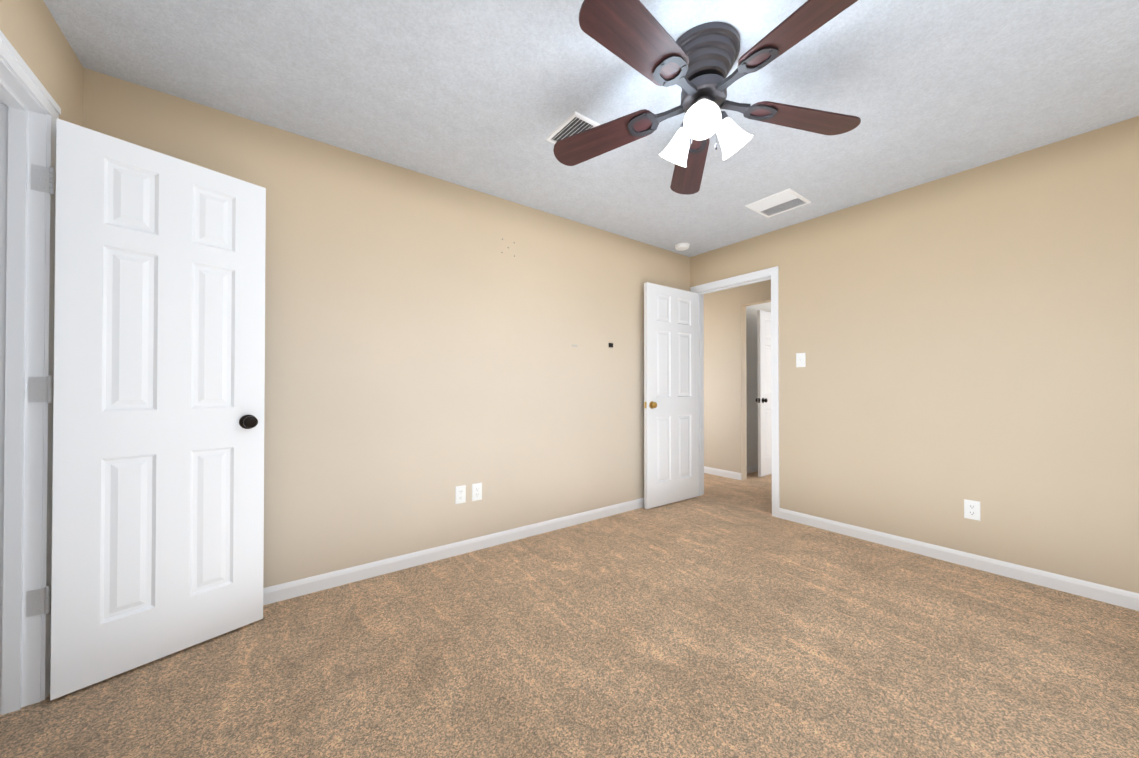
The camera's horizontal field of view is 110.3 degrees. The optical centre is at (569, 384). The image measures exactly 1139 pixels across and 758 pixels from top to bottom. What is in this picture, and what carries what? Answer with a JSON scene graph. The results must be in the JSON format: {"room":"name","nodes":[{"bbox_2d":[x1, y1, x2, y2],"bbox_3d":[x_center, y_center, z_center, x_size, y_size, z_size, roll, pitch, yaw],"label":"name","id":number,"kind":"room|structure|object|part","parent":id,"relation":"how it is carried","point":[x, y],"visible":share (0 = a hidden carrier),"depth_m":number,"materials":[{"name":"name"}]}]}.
{"room":"empty bedroom","nodes":[
{"label":"empty bedroom","id":0,"kind":"room"},
{"bbox_2d":[0,0,83,126],"bbox_3d":[-1.072,-0.121,0.245,0.120,2.440,3.420,0,-1,-36],"label":"wall","id":1,"kind":"structure","parent":0,"point":[31,31],"depth_m":1.40,"materials":[{"name":"beige paint"}]},
{"bbox_2d":[0,30,60,714],"bbox_3d":[-1.680,0.043,1.078,0.134,2.125,0.835,0,-1,-36],"label":"door frame","id":2,"kind":"structure","parent":1,"relation":"attached to","point":[23,130],"depth_m":1.36,"materials":[{"name":"white wood"}]},
{"bbox_2d":[26,118,265,700],"bbox_3d":[-1.649,0.083,1.618,0.137,2.030,0.662,0,-1,36],"label":"door","id":3,"kind":"structure","parent":1,"relation":"in","point":[158,440],"depth_m":1.57,"materials":[{"name":"white wood"}]},
{"bbox_3d":[-1.851,0.018,1.389,0.051,1.579,0.012,0,-1,-36],"label":"left door hinges","id":4,"kind":"part","parent":3,"relation":"part of","materials":[{"name":"silver metal"}]},
{"bbox_3d":[-1.481,0.172,1.845,0.137,0.066,0.096,0,-1,36],"label":"knob","id":5,"kind":"part","parent":3,"relation":"part of","materials":[{"name":"brown metal"}]},
{"bbox_2d":[83,68,689,587],"bbox_3d":[-0.435,-0.099,2.916,4.320,2.440,0.120,0,-1,-36],"label":"wall","id":6,"kind":"structure","parent":0,"point":[423,356],"depth_m":2.45,"materials":[{"name":"beige paint"}]},
{"bbox_2d":[263,498,643,604],"bbox_3d":[-0.395,1.079,2.853,4.080,0.082,0.013,0,-1,-36],"label":"baseboard","id":7,"kind":"structure","parent":6,"relation":"attached to","point":[276,593],"depth_m":2.48,"materials":[{"name":"white wood"}]},
{"bbox_2d":[455,485,465,503],"bbox_3d":[-0.718,0.728,2.620,0.070,0.115,0.008,0,-1,-36],"label":"electrical outlet","id":8,"kind":"object","parent":6,"relation":"attached to","point":[460,494],"visible":1,"depth_m":2.62,"materials":[{"name":"white plastic"}]},
{"bbox_2d":[472,483,481,500],"bbox_3d":[-0.626,0.729,2.689,0.070,0.115,0.008,0,-1,-36],"label":"electrical outlet","id":9,"kind":"object","parent":6,"relation":"attached to","point":[476,491],"visible":1,"depth_m":2.69,"materials":[{"name":"white plastic"}]},
{"bbox_2d":[0,471,1138,757],"bbox_3d":[0.631,1.142,2.406,7.800,0.050,5.050,0,-1,-36],"label":"floor","id":10,"kind":"structure","parent":0,"point":[722,617],"depth_m":1.57,"materials":[{"name":"carpet"}]},
{"bbox_2d":[43,0,1138,256],"bbox_3d":[0.581,-1.371,1.551,4.320,0.080,3.540,0,-1,-36],"label":"ceiling","id":11,"kind":"structure","parent":0,"point":[485,96],"depth_m":1.76,"materials":[{"name":"paint"}]},
{"bbox_2d":[545,111,600,143],"bbox_3d":[0.012,-1.323,2.086,0.165,0.011,0.270,0,-1,-36],"label":"ceiling vent","id":12,"kind":"object","parent":11,"relation":"in","point":[574,122],"visible":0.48,"depth_m":2.04,"materials":[{"name":"white metal"}]},
{"bbox_2d":[675,243,689,250],"bbox_3d":[1.062,-1.294,3.744,0.136,0.038,0.136,0,-1,-36],"label":"smoke detector","id":13,"kind":"object","parent":11,"relation":"attached to","point":[681,246],"visible":1,"depth_m":3.71,"materials":[{"name":"white plastic"}]},
{"bbox_2d":[553,0,860,194],"bbox_3d":[0.527,-1.119,1.553,1.284,0.423,1.289,0,-1,-36],"label":"fan","id":14,"kind":"object","parent":11,"relation":"hanging from","point":[696,64],"visible":1,"depth_m":1.50,"materials":[{"name":"brown wood"}]},
{"bbox_3d":[0.150,-1.106,1.793,0.484,0.064,0.158,0,-1,28],"label":"blade","id":15,"kind":"part","parent":14,"relation":"part of","materials":[{"name":"brown wood"}]},
{"bbox_3d":[0.226,-1.110,1.286,0.484,0.064,0.158,0,-1,-44],"label":"blade","id":16,"kind":"part","parent":14,"relation":"part of","materials":[{"name":"brown wood"}]},
{"bbox_3d":[0.610,-1.104,2.022,0.158,0.064,0.484,0,0,10],"label":"blade","id":17,"kind":"part","parent":14,"relation":"part of","materials":[{"name":"brown wood"}]},
{"bbox_3d":[0.732,-1.111,1.201,0.158,0.064,0.484,0,-1,-26],"label":"blade","id":18,"kind":"part","parent":14,"relation":"part of","materials":[{"name":"brown wood"}]},
{"bbox_3d":[0.969,-1.107,1.655,0.484,0.064,0.158,0,0,-8],"label":"blade","id":19,"kind":"part","parent":14,"relation":"part of","materials":[{"name":"brown wood"}]},
{"bbox_2d":[745,188,810,217],"bbox_3d":[1.522,-1.316,2.902,0.335,0.011,0.320,0,-1,-36],"label":"ceiling vent","id":20,"kind":"object","parent":11,"relation":"in","point":[780,202],"visible":1,"depth_m":2.88,"materials":[{"name":"white metal"}]},
{"bbox_2d":[704,280,770,479],"bbox_3d":[2.304,-0.086,4.460,0.120,2.440,3.550,0,-1,-36],"label":"wall","id":21,"kind":"structure","parent":0,"point":[725,423],"depth_m":4.86,"materials":[{"name":"beige paint"}]},
{"bbox_2d":[704,466,740,479],"bbox_3d":[1.615,1.099,5.272,0.013,0.082,1.410,0,-1,-36],"label":"baseboard","id":22,"kind":"structure","parent":21,"relation":"attached to","point":[726,473],"depth_m":4.89,"materials":[{"name":"white wood"}]},
{"bbox_2d":[746,302,770,466],"bbox_3d":[2.479,-0.079,5.317,1.180,2.440,0.120,0,-1,-36],"label":"door frame","id":23,"kind":"structure","parent":0,"point":[752,381],"depth_m":5.17,"materials":[{"name":"white paint"}]},
{"bbox_2d":[747,465,757,473],"bbox_3d":[2.519,1.099,5.253,1.180,0.082,0.013,0,-1,-36],"label":"baseboard","id":24,"kind":"structure","parent":23,"relation":"attached to","point":[754,468],"depth_m":5.13,"materials":[{"name":"white wood"}]},
{"bbox_2d":[756,310,771,476],"bbox_3d":[2.593,0.112,5.064,0.718,2.030,0.137,0,-1,-38],"label":"hall door","id":25,"kind":"structure","parent":23,"relation":"in","point":[763,399],"depth_m":4.89,"materials":[{"name":"white wood"}]},
{"bbox_3d":[2.350,0.197,4.870,0.096,0.066,0.137,0,-1,-38],"label":"knob","id":26,"kind":"part","parent":25,"relation":"part of","materials":[{"name":"brown metal"}]},
{"bbox_2d":[690,116,1138,593],"bbox_3d":[2.306,-0.101,2.740,0.120,2.440,3.420,0,-1,-36],"label":"wall","id":27,"kind":"structure","parent":0,"point":[957,339],"depth_m":2.40,"materials":[{"name":"beige paint"}]},
{"bbox_2d":[644,282,698,508],"bbox_3d":[0.982,0.101,3.776,0.738,2.030,0.137,0,-1,-35],"label":"door","id":28,"kind":"structure","parent":27,"relation":"in","point":[671,419],"depth_m":3.74,"materials":[{"name":"white wood"}]},
{"bbox_3d":[0.721,0.186,3.589,0.096,0.066,0.137,0,-1,-35],"label":"knob","id":29,"kind":"part","parent":28,"relation":"part of","materials":[{"name":"gold metal"}]},
{"bbox_2d":[690,266,779,517],"bbox_3d":[1.553,0.065,3.746,0.134,2.125,0.885,0,-1,-36],"label":"door frame","id":30,"kind":"structure","parent":27,"relation":"attached to","point":[773,272],"depth_m":3.41,"materials":[{"name":"white wood"}]},
{"bbox_2d":[796,353,805,366],"bbox_3d":[1.870,-0.197,3.214,0.019,0.115,0.070,0,-1,-36],"label":"light switch","id":31,"kind":"object","parent":27,"relation":"attached to","point":[800,359],"visible":1,"depth_m":3.21,"materials":[{"name":"white plastic"}]},
{"bbox_2d":[779,508,1138,610],"bbox_3d":[2.474,1.075,2.391,0.013,0.082,2.375,0,-1,-36],"label":"baseboard","id":32,"kind":"structure","parent":27,"relation":"attached to","point":[1075,586],"depth_m":2.38,"materials":[{"name":"white wood"}]},
{"bbox_2d":[964,499,980,520],"bbox_3d":[2.457,0.767,2.421,0.008,0.115,0.070,0,-1,-36],"label":"electrical outlet","id":33,"kind":"object","parent":27,"relation":"attached to","point":[971,509],"visible":1,"depth_m":2.42,"materials":[{"name":"white plastic"}]}
]}

